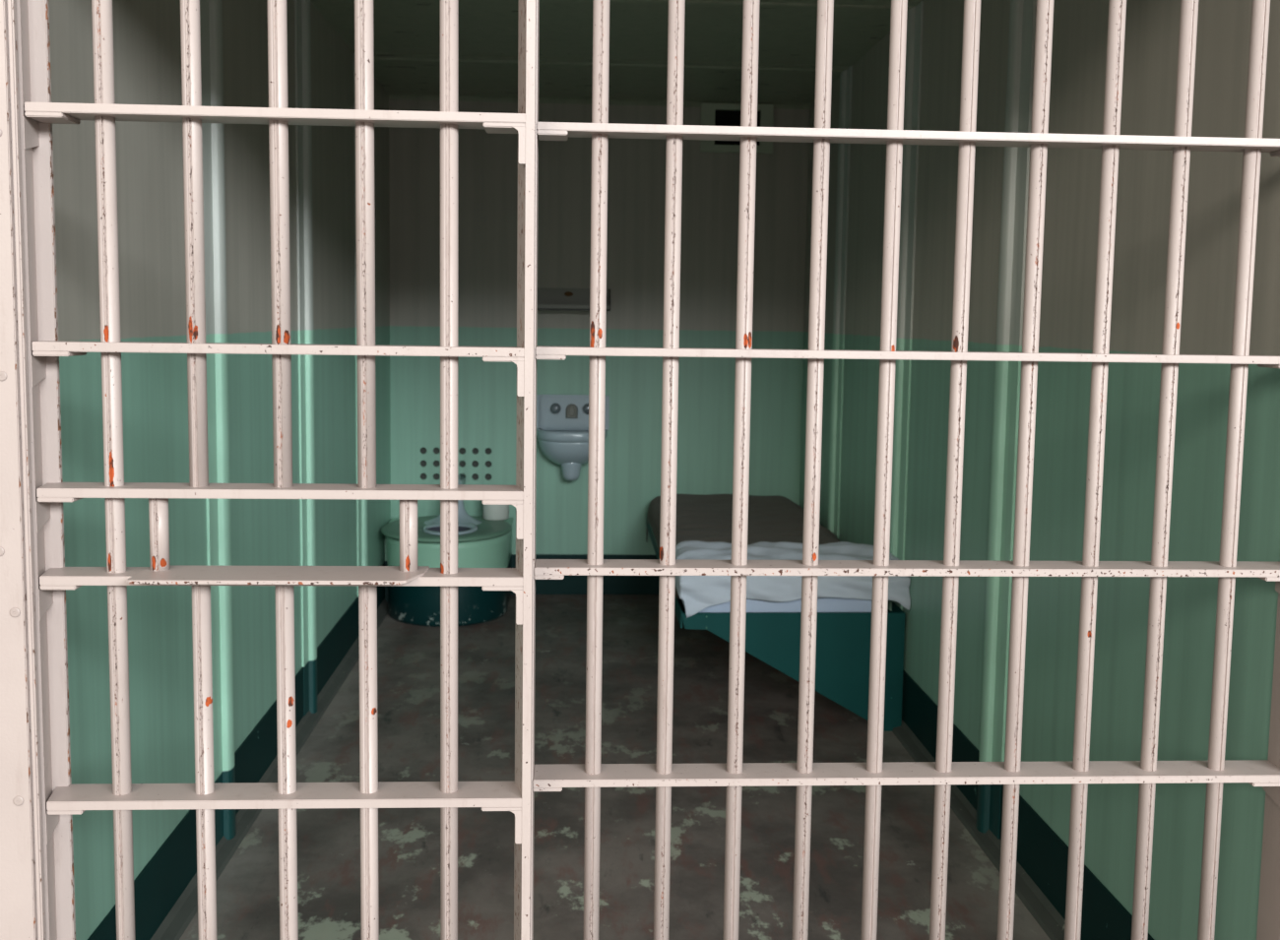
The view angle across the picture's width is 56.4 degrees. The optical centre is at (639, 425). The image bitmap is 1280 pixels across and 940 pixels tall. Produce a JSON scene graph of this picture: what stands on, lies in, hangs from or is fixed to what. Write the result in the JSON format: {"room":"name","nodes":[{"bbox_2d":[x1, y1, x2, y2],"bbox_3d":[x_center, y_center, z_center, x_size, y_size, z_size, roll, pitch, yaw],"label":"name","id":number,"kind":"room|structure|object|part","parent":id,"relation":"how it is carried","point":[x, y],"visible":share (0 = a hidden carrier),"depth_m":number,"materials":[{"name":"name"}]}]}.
{"room":"prison interior","nodes":[
{"label":"prison interior","id":0,"kind":"room"},
{"bbox_2d":[48,0,390,939],"bbox_3d":[-1.021,-0.171,3.327,0.120,2.095,3.625,1,5,-3],"label":"wall","id":1,"kind":"structure","parent":0,"point":[147,41],"depth_m":2.34,"materials":[{"name":"paint"}]},
{"bbox_2d":[199,0,236,846],"bbox_3d":[-0.909,-0.101,2.568,0.023,2.095,0.110,1,5,-3],"label":"pipe","id":2,"kind":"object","parent":1,"relation":"attached to","point":[219,540],"depth_m":2.57,"materials":[{"name":"metal"}]},
{"bbox_2d":[87,562,384,939],"bbox_3d":[-0.969,0.792,3.357,0.004,0.174,3.505,1,5,-3],"label":"baseboard","id":3,"kind":"structure","parent":1,"relation":"attached to","point":[159,886],"depth_m":2.45,"materials":[{"name":"teal paint"}]},
{"bbox_2d":[150,598,387,939],"bbox_3d":[-0.951,0.864,3.364,0.034,0.030,3.505,1,5,-3],"label":"trim","id":4,"kind":"structure","parent":1,"relation":"attached to","point":[184,910],"depth_m":2.79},
{"bbox_2d":[294,0,318,716],"bbox_3d":[-0.954,-0.178,3.420,0.023,2.095,0.110,1,5,-3],"label":"pipe","id":5,"kind":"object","parent":1,"relation":"attached to","point":[302,44],"depth_m":3.41,"materials":[{"name":"metal"}]},
{"bbox_2d":[353,52,368,596],"bbox_3d":[-1.000,-0.257,4.289,0.023,2.095,0.110,1,5,-3],"label":"trim","id":6,"kind":"structure","parent":1,"relation":"attached to","point":[361,504],"depth_m":4.31,"materials":[{"name":"paint"}]},
{"bbox_2d":[388,99,809,555],"bbox_3d":[-0.179,-0.320,5.120,1.750,2.095,0.120,1,5,-3],"label":"wall","id":7,"kind":"structure","parent":0,"point":[487,162],"depth_m":5.04,"materials":[{"name":"paint"}]},
{"bbox_2d":[415,444,496,483],"bbox_3d":[-0.783,0.161,5.086,0.338,0.165,0.030,1,5,-3],"label":"air vent","id":8,"kind":"object","parent":7,"relation":"in","point":[477,464],"visible":0.73,"depth_m":5.07,"materials":[{"name":"metal"}]},
{"bbox_2d":[536,394,609,480],"bbox_3d":[-0.286,0.054,4.985,0.316,0.357,0.202,1,5,-3],"label":"sink","id":9,"kind":"object","parent":7,"relation":"attached to","point":[562,420],"visible":0.77,"depth_m":5.01,"materials":[{"name":"grey ceramic"}]},
{"bbox_3d":[-0.355,-0.073,5.014,0.044,0.044,0.040,1,5,-3],"label":"tap knob","id":10,"kind":"part","parent":9,"relation":"part of","materials":[{"name":"metal"}]},
{"bbox_3d":[-0.287,-0.062,5.025,0.050,0.060,0.024,1,5,-3],"label":"spout","id":11,"kind":"part","parent":9,"relation":"part of","materials":[{"name":"metal"}]},
{"bbox_2d":[536,427,607,464],"bbox_3d":[-0.286,0.097,4.988,0.300,0.161,0.200,1,5,-3],"label":"basin","id":12,"kind":"object","parent":9,"relation":"in","point":[560,445],"depth_m":4.92,"materials":[{"name":"grey ceramic"}]},
{"bbox_3d":[-0.289,-0.057,5.055,0.316,0.149,0.043,1,5,-3],"label":"plate","id":13,"kind":"part","parent":9,"relation":"part of","materials":[{"name":"grey ceramic"}]},
{"bbox_3d":[-0.218,-0.072,5.021,0.044,0.044,0.040,1,5,-3],"label":"tap knob","id":14,"kind":"part","parent":9,"relation":"part of","materials":[{"name":"metal"}]},
{"bbox_2d":[537,287,610,311],"bbox_3d":[-0.300,-0.528,4.989,0.352,0.094,0.089,1,5,-3],"label":"wall shelf","id":15,"kind":"object","parent":7,"relation":"attached to","point":[566,299],"visible":0.61,"depth_m":5.02,"materials":[{"name":"grey metal"}]},
{"bbox_2d":[511,554,659,594],"bbox_3d":[-0.189,0.642,5.144,1.742,0.174,0.004,1,5,-3],"label":"baseboard","id":16,"kind":"structure","parent":7,"relation":"attached to","point":[570,585],"depth_m":5.14,"materials":[{"name":"teal paint"}]},
{"bbox_2d":[387,93,810,109],"bbox_3d":[-0.161,-1.347,4.957,1.750,0.020,0.020,1,5,-3],"label":"trim","id":17,"kind":"structure","parent":7,"relation":"attached to","point":[391,96],"depth_m":4.95,"materials":[{"name":"paint"}]},
{"bbox_2d":[700,102,773,153],"bbox_3d":[0.405,-1.245,4.992,0.304,0.200,0.027,1,5,-3],"label":"air vent","id":18,"kind":"object","parent":7,"relation":"in","point":[712,113],"visible":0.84,"depth_m":4.98,"materials":[{"name":"metal"}]},
{"bbox_2d":[310,0,891,103],"bbox_3d":[-0.072,-1.255,3.278,1.950,0.100,3.625,1,5,-3],"label":"ceiling","id":19,"kind":"structure","parent":0,"point":[402,27],"depth_m":3.94,"materials":[{"name":"paint"}]},
{"bbox_2d":[374,53,850,73],"bbox_3d":[-0.123,-1.287,4.242,1.750,0.010,0.110,1,5,-3],"label":"trim","id":20,"kind":"structure","parent":19,"relation":"attached to","point":[378,57],"depth_m":4.23,"materials":[{"name":"paint"}]},
{"bbox_2d":[478,0,921,11],"bbox_3d":[-0.077,-1.208,3.372,1.750,0.010,0.110,1,5,-3],"label":"trim","id":21,"kind":"structure","parent":19,"relation":"attached to","point":[839,5],"depth_m":3.40,"materials":[{"name":"paint"}]},
{"bbox_2d":[179,594,1050,939],"bbox_3d":[0.064,1.205,0.460,5.400,0.100,9.690,1,5,-3],"label":"floor","id":22,"kind":"structure","parent":0,"point":[408,655],"depth_m":2.84,"materials":[{"name":"grey paint"}]},
{"bbox_2d":[381,473,512,627],"bbox_3d":[-0.778,0.490,4.804,0.523,0.522,0.588,1,5,-3],"label":"toilet","id":23,"kind":"object","parent":22,"relation":"on","point":[481,543],"visible":0.67,"depth_m":4.62,"materials":[{"name":"paint"}]},
{"bbox_3d":[-0.749,0.446,4.682,0.173,0.082,0.138,1,5,-3],"label":"bowl interior","id":24,"kind":"part","parent":23,"relation":"part of","materials":[{"name":"grey metal"}]},
{"bbox_3d":[-0.751,0.478,4.730,0.214,0.159,0.294,1,5,-3],"label":"bowl","id":25,"kind":"part","parent":23,"relation":"part of","materials":[{"name":"grey ceramic"}]},
{"bbox_2d":[482,504,509,520],"bbox_3d":[-0.599,0.336,4.961,0.109,0.100,0.109,1,5,-3],"label":"toilet paper roll","id":26,"kind":"object","parent":23,"relation":"on","point":[489,512],"visible":0.55,"depth_m":4.92,"materials":[{"name":"white paper"}]},
{"bbox_2d":[645,512,905,731],"bbox_3d":[0.395,0.634,4.306,0.654,0.357,1.727,1,5,-3],"label":"bunk","id":27,"kind":"object","parent":22,"relation":"on","point":[843,639],"visible":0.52,"depth_m":3.45,"materials":[{"name":"teal paint"}]},
{"bbox_3d":[0.075,0.482,4.283,0.006,0.049,1.711,1,5,-3],"label":"rail","id":28,"kind":"part","parent":27,"relation":"part of","materials":[{"name":"metal"}]},
{"bbox_3d":[0.154,0.563,3.422,0.065,0.044,0.004,1,5,-3],"label":"corner plate","id":29,"kind":"part","parent":27,"relation":"part of","materials":[{"name":"teal paint"}]},
{"bbox_2d":[681,597,871,612],"bbox_3d":[0.384,0.436,4.288,0.591,0.101,1.689,1,5,-3],"label":"mattress","id":30,"kind":"object","parent":27,"relation":"on","point":[824,605],"visible":0.05,"depth_m":3.45,"materials":[{"name":"white fabric"}]},
{"bbox_2d":[645,494,840,598],"bbox_3d":[0.394,0.459,4.368,0.659,0.225,1.526,1,5,-3],"label":"blanket","id":31,"kind":"object","parent":30,"relation":"on","point":[708,518],"visible":0.51,"depth_m":4.46,"materials":[{"name":"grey fabric"}]},
{"bbox_2d":[675,540,910,619],"bbox_3d":[0.436,0.450,3.582,0.674,0.187,0.355,1,5,-3],"label":"sheet","id":32,"kind":"object","parent":30,"relation":"on","point":[698,593],"visible":0.66,"depth_m":3.43,"materials":[{"name":"white fabric"}]},
{"bbox_3d":[0.440,0.714,3.457,0.652,0.352,0.012,1,5,-3],"label":"panel","id":33,"kind":"part","parent":27,"relation":"part of","materials":[{"name":"teal paint"}]},
{"bbox_3d":[0.720,0.488,4.318,0.006,0.049,1.711,1,5,-3],"label":"wall rail","id":34,"kind":"part","parent":27,"relation":"part of","materials":[{"name":"green metal"}]},
{"bbox_2d":[799,0,1279,939],"bbox_3d":[0.847,-0.153,3.427,0.120,2.095,3.625,1,5,-3],"label":"wall","id":35,"kind":"structure","parent":0,"point":[1079,27],"depth_m":2.18,"materials":[{"name":"paint"}]},
{"bbox_2d":[827,64,852,538],"bbox_3d":[0.725,-0.241,4.381,0.023,2.095,0.110,1,5,-3],"label":"trim","id":36,"kind":"structure","parent":35,"relation":"attached to","point":[845,106],"depth_m":4.35,"materials":[{"name":"paint"}]},
{"bbox_2d":[887,0,923,610],"bbox_3d":[0.770,-0.162,3.512,0.023,2.095,0.110,1,5,-3],"label":"trim","id":37,"kind":"structure","parent":35,"relation":"attached to","point":[914,43],"depth_m":3.48,"materials":[{"name":"paint"}]},
{"bbox_2d":[892,719,1065,939],"bbox_3d":[0.754,0.880,3.455,0.034,0.030,3.505,1,5,-3],"label":"trim","id":38,"kind":"structure","parent":35,"relation":"attached to","point":[1045,914],"depth_m":2.69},
{"bbox_2d":[976,0,1036,839],"bbox_3d":[0.815,-0.085,2.661,0.023,2.095,0.110,1,5,-3],"label":"pipe","id":39,"kind":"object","parent":35,"relation":"attached to","point":[1022,13],"depth_m":2.65,"materials":[{"name":"metal"}]},
{"bbox_2d":[901,670,1153,939],"bbox_3d":[0.774,0.808,3.450,0.004,0.174,3.505,1,5,-3],"label":"baseboard","id":40,"kind":"structure","parent":35,"relation":"attached to","point":[1041,853],"depth_m":2.46,"materials":[{"name":"teal paint"}]},
{"bbox_3d":[0.027,-0.542,1.458,5.400,3.200,0.135,1,5,-3],"label":"wall","id":41,"kind":"structure","parent":0,"visible":0},
{"bbox_2d":[0,0,45,939],"bbox_3d":[-0.804,0.117,1.472,0.154,1.860,0.134,1,5,-3],"label":"door frame","id":42,"kind":"structure","parent":41,"relation":"attached to","point":[22,887],"depth_m":1.42,"materials":[{"name":"pink paint"}]},
{"bbox_2d":[15,0,536,939],"bbox_3d":[-0.436,0.128,1.455,0.611,1.849,0.090,1,5,-3],"label":"door","id":43,"kind":"structure","parent":41,"relation":"in","point":[61,800],"depth_m":1.45,"materials":[{"name":"pink paint"}]},
{"bbox_3d":[-0.431,-0.370,1.426,0.595,0.011,0.057,1,5,-3],"label":"rail","id":44,"kind":"part","parent":43,"relation":"part of","materials":[{"name":"white metal"}]},
{"bbox_2d":[126,565,429,584],"bbox_3d":[-0.437,0.182,1.458,0.345,0.004,0.087,1,5,-3],"label":"tray","id":45,"kind":"object","parent":43,"relation":"on","point":[155,574],"depth_m":1.45,"materials":[{"name":"white paint"}]},
{"bbox_3d":[-0.435,-0.093,1.451,0.595,0.011,0.057,1,5,-3],"label":"rail","id":46,"kind":"part","parent":43,"relation":"part of","materials":[{"name":"white metal"}]},
{"bbox_3d":[-0.437,0.080,1.467,0.595,0.011,0.057,1,5,-3],"label":"rail","id":47,"kind":"part","parent":43,"relation":"part of","materials":[{"name":"white metal"}]},
{"bbox_3d":[-0.439,0.187,1.476,0.595,0.011,0.057,1,5,-3],"label":"rail","id":48,"kind":"part","parent":43,"relation":"part of","materials":[{"name":"white metal"}]},
{"bbox_3d":[-0.443,0.465,1.502,0.595,0.011,0.057,1,5,-3],"label":"rail","id":49,"kind":"part","parent":43,"relation":"part of","materials":[{"name":"white metal"}]},
{"bbox_2d":[530,0,1279,939],"bbox_3d":[0.377,0.126,1.572,1.047,1.842,0.056,1,5,-3],"label":"bars","id":50,"kind":"object","parent":41,"relation":"in","point":[1079,772],"visible":0.98,"depth_m":1.56,"materials":[{"name":"pink paint"}]},
{"bbox_3d":[0.367,0.467,1.603,1.016,0.010,0.056,1,5,-3],"label":"rail","id":51,"kind":"part","parent":50,"relation":"part of","materials":[{"name":"white metal"}]},
{"bbox_3d":[0.371,0.188,1.577,1.016,0.010,0.056,1,5,-3],"label":"rail","id":52,"kind":"part","parent":50,"relation":"part of","materials":[{"name":"white metal"}]},
{"bbox_3d":[0.375,-0.092,1.552,1.016,0.010,0.056,1,5,-3],"label":"rail","id":53,"kind":"part","parent":50,"relation":"part of","materials":[{"name":"white metal"}]},
{"bbox_3d":[0.379,-0.368,1.528,1.016,0.010,0.056,1,5,-3],"label":"rail","id":54,"kind":"part","parent":50,"relation":"part of","materials":[{"name":"white metal"}]}
]}

